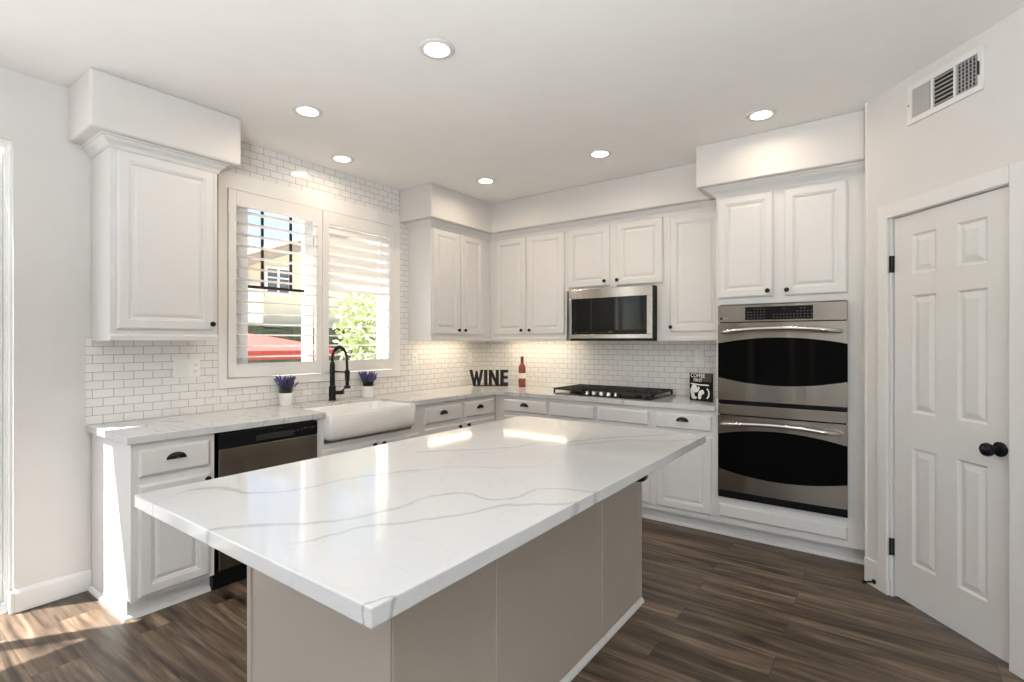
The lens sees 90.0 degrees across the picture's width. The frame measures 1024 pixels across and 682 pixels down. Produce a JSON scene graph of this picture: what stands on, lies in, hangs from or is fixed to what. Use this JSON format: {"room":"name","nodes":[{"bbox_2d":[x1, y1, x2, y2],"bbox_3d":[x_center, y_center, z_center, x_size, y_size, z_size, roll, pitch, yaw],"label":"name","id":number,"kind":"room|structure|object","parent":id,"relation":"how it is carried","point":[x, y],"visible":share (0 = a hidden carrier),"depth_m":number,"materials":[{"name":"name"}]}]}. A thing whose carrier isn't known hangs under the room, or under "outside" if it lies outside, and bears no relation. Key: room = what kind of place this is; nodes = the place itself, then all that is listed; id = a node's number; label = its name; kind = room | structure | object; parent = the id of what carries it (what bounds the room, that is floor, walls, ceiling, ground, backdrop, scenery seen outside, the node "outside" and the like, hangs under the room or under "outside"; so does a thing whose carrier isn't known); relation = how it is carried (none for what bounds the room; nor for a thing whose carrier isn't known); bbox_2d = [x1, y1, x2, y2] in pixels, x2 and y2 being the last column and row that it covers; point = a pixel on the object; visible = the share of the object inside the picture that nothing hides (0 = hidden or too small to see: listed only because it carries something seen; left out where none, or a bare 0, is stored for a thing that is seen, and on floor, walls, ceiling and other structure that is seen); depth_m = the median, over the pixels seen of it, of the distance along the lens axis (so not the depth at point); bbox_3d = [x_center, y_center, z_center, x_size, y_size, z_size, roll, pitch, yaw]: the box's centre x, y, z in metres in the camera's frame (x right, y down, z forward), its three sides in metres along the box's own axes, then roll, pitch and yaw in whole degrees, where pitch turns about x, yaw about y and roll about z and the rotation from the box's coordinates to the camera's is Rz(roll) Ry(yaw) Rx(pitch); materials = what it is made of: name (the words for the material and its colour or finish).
{"room":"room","nodes":[
{"label":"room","id":0,"kind":"room"},
{"bbox_2d":[0,67,485,591],"bbox_3d":[-2.887,0.006,2.225,0.158,2.746,8.600,0,0,36],"label":"wall","id":1,"kind":"structure","parent":0,"point":[64,381],"depth_m":2.77,"materials":[{"name":"paint"}]},
{"bbox_2d":[0,139,11,614],"bbox_3d":[-3.370,0.169,1.724,0.270,2.480,2.520,0,0,36],"label":"door","id":2,"kind":"structure","parent":1,"relation":"in","point":[5,145],"depth_m":2.63,"materials":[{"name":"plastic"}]},
{"bbox_2d":[7,568,91,614],"bbox_3d":[-2.454,1.320,2.725,0.066,0.118,0.330,0,0,36],"label":"baseboard","id":3,"kind":"structure","parent":1,"relation":"attached to","point":[41,593],"depth_m":2.69,"materials":[{"name":"paint"}]},
{"bbox_2d":[81,130,228,340],"bbox_3d":[-2.040,-0.537,2.956,0.342,1.071,0.626,0,0,36],"label":"upper cabinet","id":4,"kind":"object","parent":1,"relation":"attached to","point":[154,207],"visible":1,"depth_m":2.83,"materials":[{"name":"paint"}]},
{"bbox_2d":[174,359,199,377],"bbox_3d":[-2.049,0.172,3.228,0.009,0.115,0.150,0,0,36],"label":"wall plate","id":5,"kind":"object","parent":1,"relation":"attached to","point":[183,368],"visible":1,"depth_m":3.22,"materials":[{"name":"white plastic"}]},
{"bbox_2d":[176,363,181,373],"bbox_3d":[-2.075,0.172,3.187,0.004,0.066,0.033,0,0,36],"label":"rocker switch","id":6,"kind":"object","parent":5,"relation":"attached to","point":[178,365],"depth_m":3.19,"materials":[{"name":"paint"}]},
{"bbox_2d":[184,363,189,373],"bbox_3d":[-2.046,0.172,3.226,0.004,0.066,0.033,0,0,36],"label":"rocker switch","id":7,"kind":"object","parent":5,"relation":"attached to","point":[186,365],"depth_m":3.22,"materials":[{"name":"paint"}]},
{"bbox_2d":[85,141,485,424],"bbox_3d":[-1.320,-0.451,4.236,0.008,1.830,3.503,0,0,36],"label":"backsplash","id":8,"kind":"structure","parent":1,"relation":"attached to","point":[125,380],"depth_m":3.56,"materials":[{"name":"tile"}]},
{"bbox_2d":[217,171,399,387],"bbox_3d":[-1.537,-0.410,4.046,0.162,1.446,1.558,0,0,36],"label":"window","id":9,"kind":"structure","parent":1,"relation":"in","point":[227,179],"depth_m":3.75,"materials":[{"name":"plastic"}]},
{"bbox_2d":[227,188,321,377],"bbox_3d":[-1.695,-0.386,3.704,0.089,1.268,0.707,0,0,36],"label":"plantation shutter","id":10,"kind":"object","parent":9,"relation":"attached to","point":[235,198],"visible":1,"depth_m":3.63,"materials":[{"name":"paint"}]},
{"bbox_2d":[322,210,393,372],"bbox_3d":[-1.272,-0.386,4.281,0.089,1.268,0.711,0,0,36],"label":"plantation shutter","id":11,"kind":"object","parent":9,"relation":"attached to","point":[328,218],"visible":1,"depth_m":4.23,"materials":[{"name":"paint"}]},
{"bbox_2d":[412,353,416,365],"bbox_3d":[-0.909,0.172,4.782,0.009,0.115,0.068,0,0,36],"label":"wall plate","id":12,"kind":"object","parent":1,"relation":"attached to","point":[414,355],"visible":1,"depth_m":4.78,"materials":[{"name":"white plastic"}]},
{"bbox_2d":[404,219,490,340],"bbox_3d":[-0.584,-0.537,4.943,0.342,1.071,0.893,0,0,36],"label":"upper cabinet","id":13,"kind":"object","parent":1,"relation":"attached to","point":[449,264],"visible":1,"depth_m":4.71,"materials":[{"name":"paint"}]},
{"bbox_2d":[431,337,489,340],"bbox_3d":[-0.471,-0.022,4.883,0.012,0.035,0.833,0,0,36],"label":"light","id":14,"kind":"object","parent":13,"relation":"attached to","point":[432,338],"depth_m":4.85,"materials":[{"name":"paint"}]},
{"bbox_2d":[467,352,471,362],"bbox_3d":[-0.445,0.179,5.415,0.009,0.115,0.068,0,0,36],"label":"wall plate","id":15,"kind":"object","parent":1,"relation":"attached to","point":[469,354],"visible":1,"depth_m":5.41,"materials":[{"name":"white plastic"}]},
{"bbox_2d":[0,0,1023,234],"bbox_3d":[0.018,-1.280,0.190,7.250,0.414,8.750,0,0,36],"label":"ceiling","id":16,"kind":"structure","parent":0,"point":[528,89],"depth_m":2.65,"materials":[{"name":"paint"}]},
{"bbox_2d":[292,104,322,117],"bbox_3d":[-1.212,-1.362,3.037,0.170,0.008,0.170,0,0,36],"label":"recessed light","id":17,"kind":"object","parent":16,"relation":"in","point":[304,110],"visible":1,"depth_m":3.03,"materials":[{"name":"paint"}]},
{"bbox_2d":[330,154,353,162],"bbox_3d":[-1.270,-1.362,3.829,0.170,0.008,0.170,0,0,36],"label":"recessed light","id":18,"kind":"object","parent":16,"relation":"in","point":[340,158],"visible":1,"depth_m":3.81,"materials":[{"name":"paint"}]},
{"bbox_2d":[418,38,454,59],"bbox_3d":[-0.351,-1.362,2.394,0.170,0.008,0.170,0,0,36],"label":"recessed light","id":19,"kind":"object","parent":16,"relation":"in","point":[434,48],"visible":1,"depth_m":2.38,"materials":[{"name":"paint"}]},
{"bbox_2d":[476,177,495,183],"bbox_3d":[-0.224,-1.362,4.359,0.170,0.008,0.170,0,0,36],"label":"recessed light","id":20,"kind":"object","parent":16,"relation":"in","point":[484,180],"visible":1,"depth_m":4.34,"materials":[{"name":"paint"}]},
{"bbox_2d":[588,149,611,157],"bbox_3d":[0.641,-1.362,3.728,0.170,0.008,0.170,0,0,36],"label":"recessed light","id":21,"kind":"object","parent":16,"relation":"in","point":[600,153],"visible":1,"depth_m":3.71,"materials":[{"name":"paint"}]},
{"bbox_2d":[746,108,776,120],"bbox_3d":[1.503,-1.362,3.087,0.170,0.008,0.170,0,0,36],"label":"recessed light","id":22,"kind":"object","parent":16,"relation":"in","point":[766,113],"visible":1,"depth_m":3.07,"materials":[{"name":"paint"}]},
{"bbox_2d":[0,518,1023,681],"bbox_3d":[0.018,1.429,0.190,7.250,0.100,8.750,0,0,36],"label":"floor","id":23,"kind":"structure","parent":0,"point":[716,607],"depth_m":2.40,"materials":[{"name":"brown wood"}]},
{"bbox_2d":[88,433,213,622],"bbox_3d":[-1.968,0.941,2.801,0.640,0.876,0.401,0,0,36],"label":"base cabinet","id":24,"kind":"object","parent":23,"relation":"on","point":[142,565],"visible":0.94,"depth_m":2.62,"materials":[{"name":"paint"}]},
{"bbox_2d":[86,383,715,444],"bbox_3d":[-0.274,0.483,3.467,2.588,0.038,3.490,0,0,36],"label":"countertop","id":25,"kind":"structure","parent":24,"relation":"on","point":[131,432],"depth_m":3.37,"materials":[{"name":"stone"}]},
{"bbox_2d":[274,375,297,405],"bbox_3d":[-1.632,0.354,3.702,0.136,0.219,0.163,0,0,36],"label":"lavender","id":26,"kind":"object","parent":25,"relation":"on","point":[285,394],"visible":1,"depth_m":3.67,"materials":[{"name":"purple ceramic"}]},
{"bbox_2d":[278,392,293,405],"bbox_3d":[-1.632,0.418,3.696,0.101,0.091,0.101,0,0,36],"label":"pot","id":27,"kind":"object","parent":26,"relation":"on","point":[285,398],"depth_m":3.66,"materials":[{"name":"white ceramic"}]},
{"bbox_2d":[328,345,350,400],"bbox_3d":[-1.316,0.248,3.958,0.243,0.432,0.104,0,0,36],"label":"kitchen faucet","id":28,"kind":"object","parent":25,"relation":"on","point":[332,388],"visible":1,"depth_m":3.97,"materials":[{"name":"black metal"}]},
{"bbox_2d":[305,400,414,440],"bbox_3d":[-1.146,0.571,3.757,0.472,0.172,0.753,0,0,36],"label":"farmhouse sink","id":29,"kind":"object","parent":25,"relation":"in","point":[342,421],"visible":0.84,"depth_m":3.66,"materials":[{"name":"ceramic"}]},
{"bbox_2d":[358,371,376,396],"bbox_3d":[-1.199,0.355,4.251,0.139,0.218,0.132,0,0,11],"label":"lavender","id":30,"kind":"object","parent":25,"relation":"on","point":[368,380],"visible":1,"depth_m":4.21,"materials":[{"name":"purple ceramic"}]},
{"bbox_2d":[362,386,373,396],"bbox_3d":[-1.195,0.418,4.252,0.101,0.091,0.101,0,0,36],"label":"pot","id":31,"kind":"object","parent":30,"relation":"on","point":[367,391],"depth_m":4.21,"materials":[{"name":"white ceramic"}]},
{"bbox_2d":[469,370,507,385],"bbox_3d":[-0.239,0.380,5.276,0.400,0.167,0.026,0,0,0],"label":"letter sign","id":32,"kind":"object","parent":25,"relation":"on","point":[491,374],"visible":0.99,"depth_m":5.26,"materials":[{"name":"black metal"}]},
{"bbox_2d":[518,356,525,386],"bbox_3d":[0.102,0.309,5.161,0.074,0.309,0.074,0,0,36],"label":"wine bottle","id":33,"kind":"object","parent":25,"relation":"on","point":[522,368],"visible":1,"depth_m":5.13,"materials":[{"name":"glass"}]},
{"bbox_2d":[554,384,672,399],"bbox_3d":[0.868,0.437,4.433,0.891,0.053,0.490,0,0,36],"label":"gas cooktop","id":34,"kind":"object","parent":25,"relation":"in","point":[639,393],"visible":1,"depth_m":4.34,"materials":[{"name":"metal"}]},
{"bbox_2d":[690,372,712,401],"bbox_3d":[1.463,0.356,3.957,0.026,0.216,0.192,0,0,-36],"label":"coffee sign","id":35,"kind":"object","parent":25,"relation":"on","point":[701,384],"visible":1,"depth_m":3.94,"materials":[{"name":"black"}]},
{"bbox_2d":[690,383,709,398],"bbox_3d":[1.451,0.389,3.954,0.002,0.123,0.168,0,0,-36],"label":"picture","id":36,"kind":"object","parent":35,"relation":"attached to","point":[693,389],"depth_m":3.98},
{"bbox_2d":[210,420,316,589],"bbox_3d":[-1.667,0.942,3.215,0.596,0.874,0.618,0,0,36],"label":"dishwasher","id":37,"kind":"object","parent":23,"relation":"on","point":[244,450],"visible":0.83,"depth_m":2.95,"materials":[{"name":"silver metal"}]},
{"bbox_2d":[315,405,419,457],"bbox_3d":[-1.212,0.941,3.831,0.640,0.876,0.910,0,0,36],"label":"base cabinet","id":38,"kind":"object","parent":23,"relation":"on","point":[324,447],"visible":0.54,"depth_m":3.60,"materials":[{"name":"paint"}]},
{"bbox_2d":[247,482,643,681],"bbox_3d":[-0.123,0.941,2.247,0.787,0.876,1.715,0,0,36],"label":"kitchen island","id":39,"kind":"object","parent":23,"relation":"on","point":[543,609],"visible":0.44,"depth_m":1.76,"materials":[{"name":"paint"}]},
{"bbox_2d":[135,416,705,628],"bbox_3d":[-0.090,0.531,2.036,1.110,0.134,2.035,0,0,36],"label":"island countertop","id":40,"kind":"structure","parent":39,"relation":"on","point":[368,535],"depth_m":1.45,"materials":[{"name":"stone"}]},
{"bbox_2d":[420,395,494,435],"bbox_3d":[-0.651,0.941,4.597,0.640,0.876,0.990,0,0,36],"label":"base cabinet","id":41,"kind":"object","parent":23,"relation":"on","point":[439,417],"visible":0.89,"depth_m":4.35,"materials":[{"name":"paint"}]},
{"bbox_2d":[495,395,548,420],"bbox_3d":[0.228,0.941,4.864,0.623,0.876,0.640,0,0,36],"label":"base cabinet","id":42,"kind":"object","parent":23,"relation":"on","point":[506,407],"visible":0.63,"depth_m":4.63,"materials":[{"name":"paint"}]},
{"bbox_2d":[549,399,654,519],"bbox_3d":[0.856,0.941,4.404,0.933,0.876,0.640,0,0,36],"label":"base cabinet","id":43,"kind":"object","parent":23,"relation":"on","point":[589,412],"visible":0.14,"depth_m":4.09,"materials":[{"name":"paint"}]},
{"bbox_2d":[652,407,718,533],"bbox_3d":[1.423,0.941,3.989,0.474,0.876,0.640,0,0,36],"label":"base cabinet","id":44,"kind":"object","parent":23,"relation":"on","point":[684,488],"visible":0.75,"depth_m":3.74,"materials":[{"name":"paint"}]},
{"bbox_2d":[703,161,864,564],"bbox_3d":[1.923,0.153,3.596,0.940,2.451,0.682,0,0,36],"label":"tall cabinet","id":45,"kind":"object","parent":23,"relation":"on","point":[798,236],"visible":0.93,"depth_m":3.29,"materials":[{"name":"paint"}]},
{"bbox_2d":[718,301,847,517],"bbox_3d":[1.906,0.418,3.570,0.759,1.334,0.685,0,0,36],"label":"double wall oven","id":46,"kind":"object","parent":45,"relation":"in","point":[783,367],"visible":1,"depth_m":3.32,"materials":[{"name":"silver metal"}]},
{"bbox_2d":[486,341,715,396],"bbox_3d":[1.146,0.006,4.689,3.750,2.746,0.158,0,0,36],"label":"wall","id":47,"kind":"structure","parent":0,"point":[645,364],"depth_m":4.79,"materials":[{"name":"tile"}]},
{"bbox_2d":[490,223,570,340],"bbox_3d":[0.211,-0.537,5.064,0.900,1.071,0.342,0,0,36],"label":"upper cabinet","id":48,"kind":"object","parent":47,"relation":"attached to","point":[529,296],"visible":0.98,"depth_m":4.91,"materials":[{"name":"paint"}]},
{"bbox_2d":[491,337,566,340],"bbox_3d":[0.142,-0.022,4.957,0.886,0.035,0.012,0,0,36],"label":"light","id":49,"kind":"object","parent":48,"relation":"attached to","point":[492,338],"depth_m":4.94,"materials":[{"name":"paint"}]},
{"bbox_2d":[564,208,666,291],"bbox_3d":[0.950,-0.764,4.522,0.929,0.617,0.342,0,0,36],"label":"upper cabinet","id":50,"kind":"object","parent":47,"relation":"attached to","point":[628,249],"visible":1,"depth_m":4.38,"materials":[{"name":"paint"}]},
{"bbox_2d":[569,285,656,340],"bbox_3d":[0.931,-0.227,4.502,0.762,0.452,0.394,0,0,36],"label":"microwave","id":51,"kind":"object","parent":50,"relation":"attached to","point":[629,313],"visible":0.99,"depth_m":4.32,"materials":[{"name":"grey metal"}]},
{"bbox_2d":[657,200,715,340],"bbox_3d":[1.482,-0.537,4.132,0.547,1.071,0.342,0,0,36],"label":"upper cabinet","id":52,"kind":"object","parent":47,"relation":"attached to","point":[686,306],"visible":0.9,"depth_m":4.03,"materials":[{"name":"paint"}]},
{"bbox_2d":[695,350,702,363],"bbox_3d":[1.564,0.131,4.279,0.068,0.115,0.009,0,0,36],"label":"wall plate","id":53,"kind":"object","parent":47,"relation":"attached to","point":[698,353],"visible":1,"depth_m":4.28,"materials":[{"name":"white plastic"}]},
{"bbox_2d":[697,353,700,360],"bbox_3d":[1.563,0.131,4.277,0.033,0.066,0.004,0,0,36],"label":"rocker switch","id":54,"kind":"object","parent":53,"relation":"attached to","point":[698,354],"depth_m":4.28,"materials":[{"name":"paint"}]},
{"bbox_2d":[865,103,866,555],"bbox_3d":[2.313,0.006,3.237,0.110,2.746,0.820,0,0,36],"label":"wall","id":55,"kind":"structure","parent":0,"point":[865,103],"depth_m":2.94,"materials":[{"name":"paint"}]},
{"bbox_2d":[862,579,875,583],"bbox_3d":[1.992,1.345,2.858,0.066,0.025,0.026,0,0,-4],"label":"door stop","id":56,"kind":"object","parent":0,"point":[873,581],"visible":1,"depth_m":2.85,"materials":[{"name":"black metal"}]},
{"bbox_2d":[867,7,1023,561],"bbox_3d":[2.128,0.006,2.405,0.110,2.746,1.100,0,0,-4],"label":"wall","id":57,"kind":"structure","parent":0,"point":[981,132],"depth_m":2.52,"materials":[{"name":"paint"}]},
{"bbox_2d":[864,556,876,588],"bbox_3d":[2.031,1.306,2.889,0.016,0.145,0.095,0,0,-4],"label":"baseboard","id":58,"kind":"structure","parent":57,"relation":"attached to","point":[870,566],"depth_m":2.89,"materials":[{"name":"paint"}]},
{"bbox_2d":[907,44,983,125],"bbox_3d":[2.061,-1.211,2.453,0.018,0.198,0.398,0,0,-4],"label":"air vent","id":59,"kind":"object","parent":57,"relation":"in","point":[963,77],"visible":1,"depth_m":2.43,"materials":[{"name":"metal"}]},
{"bbox_2d":[877,160,1023,679],"bbox_3d":[2.090,0.320,2.458,0.179,2.118,0.772,0,0,-4],"label":"door","id":60,"kind":"structure","parent":57,"relation":"in","point":[950,257],"depth_m":2.40,"materials":[{"name":"paint"}]},
{"label":"outside","id":61,"kind":"structure","parent":0,"visible":0},
{"bbox_3d":[-12.047,2.329,23.567,39.850,0.100,65.000,0,0,36],"label":"ground","id":62,"kind":"structure","parent":61,"visible":0},
{"bbox_2d":[248,333,335,359],"bbox_3d":[-4.000,1.044,7.692,2.375,2.470,2.375,0,0,-43],"label":"patio umbrella","id":63,"kind":"object","parent":62,"relation":"on","point":[252,340],"visible":0.16,"depth_m":7.04,"materials":[{"name":"red fabric"}]},
{"bbox_2d":[248,326,372,362],"bbox_3d":[-5.221,0.999,12.056,0.430,2.660,7.600,0,0,36],"label":"hedge","id":64,"kind":"object","parent":62,"relation":"on","point":[251,329],"visible":0.06,"depth_m":11.89,"materials":[{"name":"green plant"}]},
{"bbox_2d":[248,229,376,328],"bbox_3d":[-6.949,-0.406,14.748,6.500,5.370,7.200,0,0,36],"label":"neighbor house","id":65,"kind":"structure","parent":62,"relation":"on","point":[252,296],"depth_m":12.15,"materials":[{"name":"paint"}]},
{"bbox_2d":[331,278,376,359],"bbox_3d":[-2.470,0.319,10.907,2.591,3.932,2.684,0,0,36],"label":"tree","id":66,"kind":"object","parent":62,"relation":"on","point":[369,304],"visible":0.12,"depth_m":10.28,"materials":[{"name":"green plant"}]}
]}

